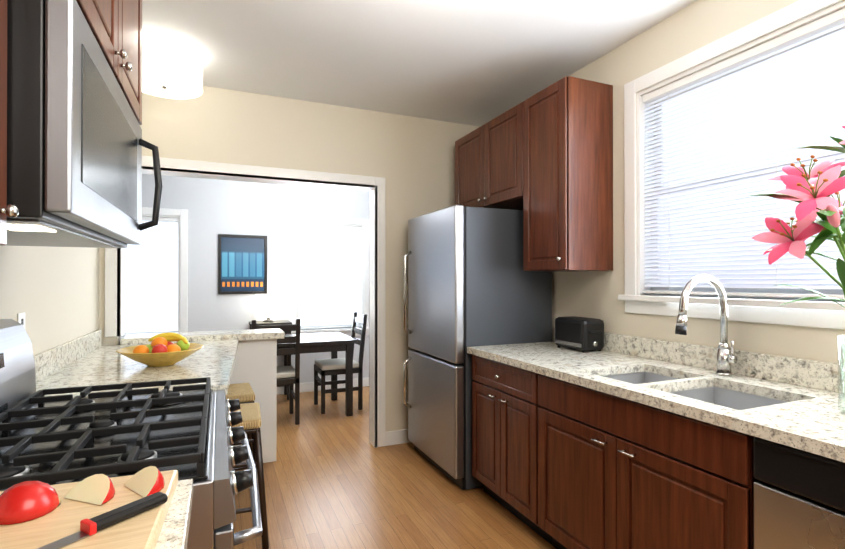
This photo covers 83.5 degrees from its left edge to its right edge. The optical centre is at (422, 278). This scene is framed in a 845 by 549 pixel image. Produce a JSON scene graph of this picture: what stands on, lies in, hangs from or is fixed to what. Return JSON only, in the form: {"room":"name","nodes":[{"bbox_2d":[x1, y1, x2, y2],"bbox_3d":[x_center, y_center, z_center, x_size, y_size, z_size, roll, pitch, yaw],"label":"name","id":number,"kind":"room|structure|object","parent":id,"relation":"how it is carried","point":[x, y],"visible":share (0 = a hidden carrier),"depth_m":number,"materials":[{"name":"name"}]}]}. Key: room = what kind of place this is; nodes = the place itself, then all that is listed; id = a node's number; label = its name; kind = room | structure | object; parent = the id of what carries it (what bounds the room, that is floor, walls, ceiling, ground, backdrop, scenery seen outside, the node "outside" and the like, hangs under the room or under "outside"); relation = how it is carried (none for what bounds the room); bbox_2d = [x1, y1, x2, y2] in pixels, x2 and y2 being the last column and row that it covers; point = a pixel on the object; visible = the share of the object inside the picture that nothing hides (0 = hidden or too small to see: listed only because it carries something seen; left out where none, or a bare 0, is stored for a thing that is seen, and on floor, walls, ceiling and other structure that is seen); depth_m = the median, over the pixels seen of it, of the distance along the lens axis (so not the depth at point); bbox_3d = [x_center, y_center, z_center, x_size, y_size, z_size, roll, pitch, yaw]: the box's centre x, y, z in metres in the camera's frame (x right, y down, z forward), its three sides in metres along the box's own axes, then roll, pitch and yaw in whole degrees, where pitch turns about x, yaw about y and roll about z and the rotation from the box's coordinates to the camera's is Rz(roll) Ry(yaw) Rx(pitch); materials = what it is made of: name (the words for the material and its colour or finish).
{"room":"kitchen","nodes":[
{"label":"kitchen","id":0,"kind":"room"},
{"bbox_2d":[0,246,99,354],"bbox_3d":[-1.126,-0.013,0.672,0.120,2.690,5.140,0,0,-23],"label":"wall","id":1,"kind":"structure","parent":0,"point":[53,293],"depth_m":2.18,"materials":[{"name":"beige paint"}]},
{"bbox_2d":[17,312,24,328],"bbox_3d":[-1.559,0.190,1.840,0.006,0.115,0.070,0,0,-23],"label":"electrical outlet plate","id":2,"kind":"object","parent":1,"relation":"attached to","point":[21,318],"visible":0.42,"depth_m":1.83,"materials":[{"name":"white plastic"}]},
{"bbox_2d":[0,0,141,245],"bbox_3d":[-0.747,-0.598,0.549,0.471,1.100,2.470,0,0,-23],"label":"upper cabinet","id":3,"kind":"object","parent":1,"relation":"attached to","point":[115,26],"visible":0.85,"depth_m":1.26,"materials":[{"name":"brown wood"}]},
{"bbox_2d":[5,0,162,247],"bbox_3d":[-1.032,-0.337,1.269,0.515,0.457,0.916,0,0,-23],"label":"microwave","id":4,"kind":"object","parent":3,"relation":"attached to","point":[76,142],"visible":1,"depth_m":0.94,"materials":[{"name":"silver metal"}]},
{"bbox_2d":[142,174,368,382],"bbox_3d":[-1.960,0.008,5.511,5.490,2.690,0.150,0,0,-23],"label":"wall","id":5,"kind":"structure","parent":0,"point":[214,207],"depth_m":5.39,"materials":[{"name":"white paint"}]},
{"bbox_2d":[121,207,187,337],"bbox_3d":[-3.039,-0.021,5.022,1.030,1.465,0.195,0,0,-23],"label":"dining room window","id":6,"kind":"structure","parent":5,"relation":"in","point":[156,280],"depth_m":5.10,"materials":[{"name":"white glass"}]},
{"bbox_2d":[218,234,266,293],"bbox_3d":[-2.040,-0.163,5.381,0.520,0.670,0.022,0,0,-23],"label":"picture frame","id":7,"kind":"object","parent":5,"relation":"attached to","point":[242,264],"visible":0.98,"depth_m":5.38,"materials":[{"name":"black"}]},
{"bbox_2d":[277,377,368,394],"bbox_3d":[-1.927,1.298,5.429,5.250,0.110,0.015,0,0,-23],"label":"baseboard","id":8,"kind":"structure","parent":5,"relation":"attached to","point":[304,387],"depth_m":5.68,"materials":[{"name":"white wood"}]},
{"bbox_2d":[290,215,368,335],"bbox_3d":[-1.138,-0.018,5.840,1.010,1.465,0.195,0,0,-23],"label":"dining room window","id":9,"kind":"structure","parent":5,"relation":"in","point":[329,276],"depth_m":5.82,"materials":[{"name":"white glass"}]},
{"bbox_2d":[99,86,478,462],"bbox_3d":[-0.791,0.000,3.678,3.110,2.690,0.120,0,0,-23],"label":"wall","id":10,"kind":"structure","parent":0,"point":[410,160],"depth_m":3.62,"materials":[{"name":"beige paint"}]},
{"bbox_2d":[120,328,284,344],"bbox_3d":[-1.536,0.413,3.390,1.026,0.048,0.298,0,0,-23],"label":"bar","id":11,"kind":"object","parent":10,"relation":"on","point":[238,335],"visible":0.83,"depth_m":3.33,"materials":[{"name":"stone"}]},
{"bbox_2d":[104,156,384,447],"bbox_3d":[-1.204,0.265,3.499,1.910,2.160,0.152,0,0,-23],"label":"door frame","id":12,"kind":"structure","parent":10,"relation":"attached to","point":[115,288],"depth_m":3.66,"materials":[{"name":"white wood"}]},
{"bbox_2d":[385,429,409,445],"bbox_3d":[0.112,1.292,3.988,0.899,0.110,0.013,0,0,-23],"label":"baseboard","id":13,"kind":"structure","parent":10,"relation":"attached to","point":[396,437],"depth_m":3.84,"materials":[{"name":"white"}]},
{"bbox_2d":[233,386,555,548],"bbox_3d":[-0.538,1.389,2.197,5.850,0.100,7.850,0,0,-23],"label":"floor","id":14,"kind":"structure","parent":0,"point":[334,478],"depth_m":2.89,"materials":[{"name":"brown wood"}]},
{"bbox_2d":[0,319,262,548],"bbox_3d":[-0.891,0.735,1.325,0.810,1.200,0.920,0,0,-23],"label":"range","id":15,"kind":"object","parent":14,"relation":"on","point":[189,433],"visible":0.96,"depth_m":1.24,"materials":[{"name":"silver metal"}]},
{"bbox_2d":[34,330,237,403],"bbox_3d":[-1.374,0.830,2.457,0.832,1.020,1.533,0,0,-23],"label":"countertop","id":16,"kind":"structure","parent":14,"relation":"on","point":[88,359],"depth_m":2.21,"materials":[{"name":"stone"}]},
{"bbox_2d":[116,332,203,366],"bbox_3d":[-1.285,0.350,2.332,0.380,0.148,0.380,0,0,-23],"label":"fruit bowl","id":17,"kind":"object","parent":16,"relation":"on","point":[161,350],"visible":1,"depth_m":2.27,"materials":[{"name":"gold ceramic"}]},
{"bbox_2d":[226,383,255,470],"bbox_3d":[-1.261,1.023,2.982,0.450,0.642,0.450,0,0,-23],"label":"stool","id":18,"kind":"object","parent":14,"relation":"on","point":[243,393],"visible":0.21,"depth_m":2.89,"materials":[{"name":"beige wicker"}]},
{"bbox_2d":[231,402,268,548],"bbox_3d":[-1.035,1.021,2.470,0.453,0.642,0.453,0,0,-23],"label":"stool","id":19,"kind":"object","parent":14,"relation":"on","point":[251,417],"visible":0.38,"depth_m":2.36,"materials":[{"name":"beige wicker"}]},
{"bbox_2d":[249,320,291,399],"bbox_3d":[-1.719,0.920,5.340,0.440,0.865,0.314,0,0,-23],"label":"console","id":20,"kind":"object","parent":14,"relation":"on","point":[287,360],"visible":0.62,"depth_m":5.28},
{"bbox_2d":[255,294,281,321],"bbox_3d":[-1.739,0.334,5.338,0.290,0.305,0.290,0,0,-23],"label":"lamp","id":21,"kind":"object","parent":20,"relation":"on","point":[267,305],"visible":1,"depth_m":5.22,"materials":[{"name":"white metal"}]},
{"bbox_2d":[252,319,299,424],"bbox_3d":[-1.404,0.859,4.467,0.420,0.980,0.470,0,0,-23],"label":"chair","id":22,"kind":"object","parent":14,"relation":"on","point":[289,376],"visible":0.58,"depth_m":4.36,"materials":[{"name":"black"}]},
{"bbox_2d":[277,332,357,415],"bbox_3d":[-1.296,0.975,4.785,1.100,0.750,0.800,0,0,-23],"label":"dining table","id":23,"kind":"object","parent":14,"relation":"on","point":[333,343],"visible":0.46,"depth_m":4.64,"materials":[{"name":"black wood"}]},
{"bbox_2d":[314,312,366,413],"bbox_3d":[-0.871,0.861,5.001,0.470,0.980,0.420,0,0,-23],"label":"chair","id":24,"kind":"object","parent":14,"relation":"on","point":[323,368],"visible":0.92,"depth_m":4.88,"materials":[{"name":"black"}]},
{"bbox_2d":[404,204,551,489],"bbox_3d":[0.359,0.439,3.463,0.806,1.810,0.820,0,0,-23],"label":"refrigerator","id":25,"kind":"object","parent":14,"relation":"on","point":[471,282],"visible":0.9,"depth_m":3.11,"materials":[{"name":"grey metal"}]},
{"bbox_2d":[472,355,523,521],"bbox_3d":[0.760,0.904,2.759,0.677,0.876,0.726,0,0,-23],"label":"base cabinet","id":26,"kind":"object","parent":14,"relation":"on","point":[497,387],"depth_m":2.67,"materials":[{"name":"brown wood"}]},
{"bbox_2d":[467,326,844,462],"bbox_3d":[1.064,0.492,2.029,0.697,0.348,2.348,0,0,-23],"label":"countertop","id":27,"kind":"structure","parent":26,"relation":"on","point":[789,401],"depth_m":1.94,"materials":[{"name":"stone"}]},
{"bbox_2d":[555,316,603,351],"bbox_3d":[0.947,0.331,2.855,0.166,0.190,0.282,0,0,-23],"label":"toaster","id":28,"kind":"object","parent":27,"relation":"on","point":[583,334],"visible":1,"depth_m":2.76,"materials":[{"name":"black plastic"}]},
{"bbox_2d":[675,274,737,375],"bbox_3d":[1.211,0.201,2.019,0.324,0.442,0.088,0,0,-23],"label":"faucet","id":29,"kind":"object","parent":27,"relation":"on","point":[726,357],"visible":0.98,"depth_m":2.05,"materials":[{"name":"silver metal"}]},
{"bbox_2d":[748,126,844,413],"bbox_3d":[1.261,-0.029,1.488,0.536,0.898,0.537,0,0,-23],"label":"vase","id":30,"kind":"object","parent":27,"relation":"on","point":[826,178],"visible":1,"depth_m":1.46,"materials":[{"name":"pink plant"}]},
{"bbox_2d":[524,370,758,548],"bbox_3d":[1.068,0.901,2.041,0.677,0.876,1.079,0,0,-23],"label":"base cabinet","id":31,"kind":"object","parent":14,"relation":"on","point":[558,464],"depth_m":1.83,"materials":[{"name":"brown wood"}]},
{"bbox_2d":[753,437,844,548],"bbox_3d":[1.376,0.899,1.253,0.620,0.872,0.592,0,0,-23],"label":"dishwasher","id":32,"kind":"object","parent":14,"relation":"on","point":[799,499],"visible":0.81,"depth_m":1.30,"materials":[{"name":"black metal"}]},
{"bbox_3d":[-0.435,0.892,0.063,0.666,0.875,1.742,0,0,-23],"label":"base cabinet","id":33,"kind":"object","parent":14,"relation":"on","visible":0},
{"bbox_2d":[155,479,192,548],"bbox_3d":[-0.440,0.381,0.064,0.657,0.143,1.745,0,0,-23],"label":"countertop","id":34,"kind":"structure","parent":33,"relation":"on","point":[174,532],"depth_m":0.82,"materials":[{"name":"stone"}]},
{"bbox_2d":[0,470,177,548],"bbox_3d":[-0.663,0.402,0.719,0.497,0.030,0.378,0,0,-23],"label":"cutting board","id":35,"kind":"object","parent":34,"relation":"on","point":[142,530],"visible":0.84,"depth_m":0.74,"materials":[{"name":"brown wood"}]},
{"bbox_2d":[0,466,164,524],"bbox_3d":[-0.590,0.361,0.822,0.250,0.050,0.089,0,0,-29],"label":"apple slices","id":36,"kind":"object","parent":35,"relation":"on","point":[24,501],"visible":0.98,"depth_m":0.80,"materials":[{"name":"red food"}]},
{"bbox_2d":[37,492,167,548],"bbox_3d":[-0.528,0.377,0.683,0.030,0.016,0.320,0,0,30],"label":"knife","id":37,"kind":"object","parent":35,"relation":"on","point":[91,526],"visible":0.96,"depth_m":0.74,"materials":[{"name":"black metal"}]},
{"bbox_2d":[142,0,696,126],"bbox_3d":[-0.538,-1.401,2.209,5.850,0.100,7.850,0,0,-23],"label":"ceiling","id":38,"kind":"structure","parent":0,"point":[479,63],"depth_m":2.73,"materials":[{"name":"white paint"}]},
{"bbox_2d":[142,35,202,98],"bbox_3d":[-1.524,-1.236,2.792,0.410,0.224,0.410,0,0,-23],"label":"ceiling light","id":39,"kind":"object","parent":38,"relation":"attached to","point":[172,68],"visible":0.75,"depth_m":2.69,"materials":[{"name":"white glass"}]},
{"bbox_2d":[552,0,844,363],"bbox_3d":[1.595,-0.007,1.874,0.150,2.690,5.200,0,0,-23],"label":"wall","id":40,"kind":"structure","parent":0,"point":[696,25],"depth_m":2.50,"materials":[{"name":"beige paint"}]},
{"bbox_2d":[455,76,612,271],"bbox_3d":[0.680,-0.591,3.333,0.376,1.090,1.360,0,0,-23],"label":"upper cabinet","id":41,"kind":"object","parent":40,"relation":"attached to","point":[542,159],"visible":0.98,"depth_m":2.77,"materials":[{"name":"brown wood"}]},
{"bbox_2d":[618,0,844,328],"bbox_3d":[1.517,-0.459,2.000,0.195,1.295,1.600,0,0,-23],"label":"kitchen window","id":42,"kind":"structure","parent":40,"relation":"in","point":[720,138],"depth_m":2.17,"materials":[{"name":"white"}]}
]}

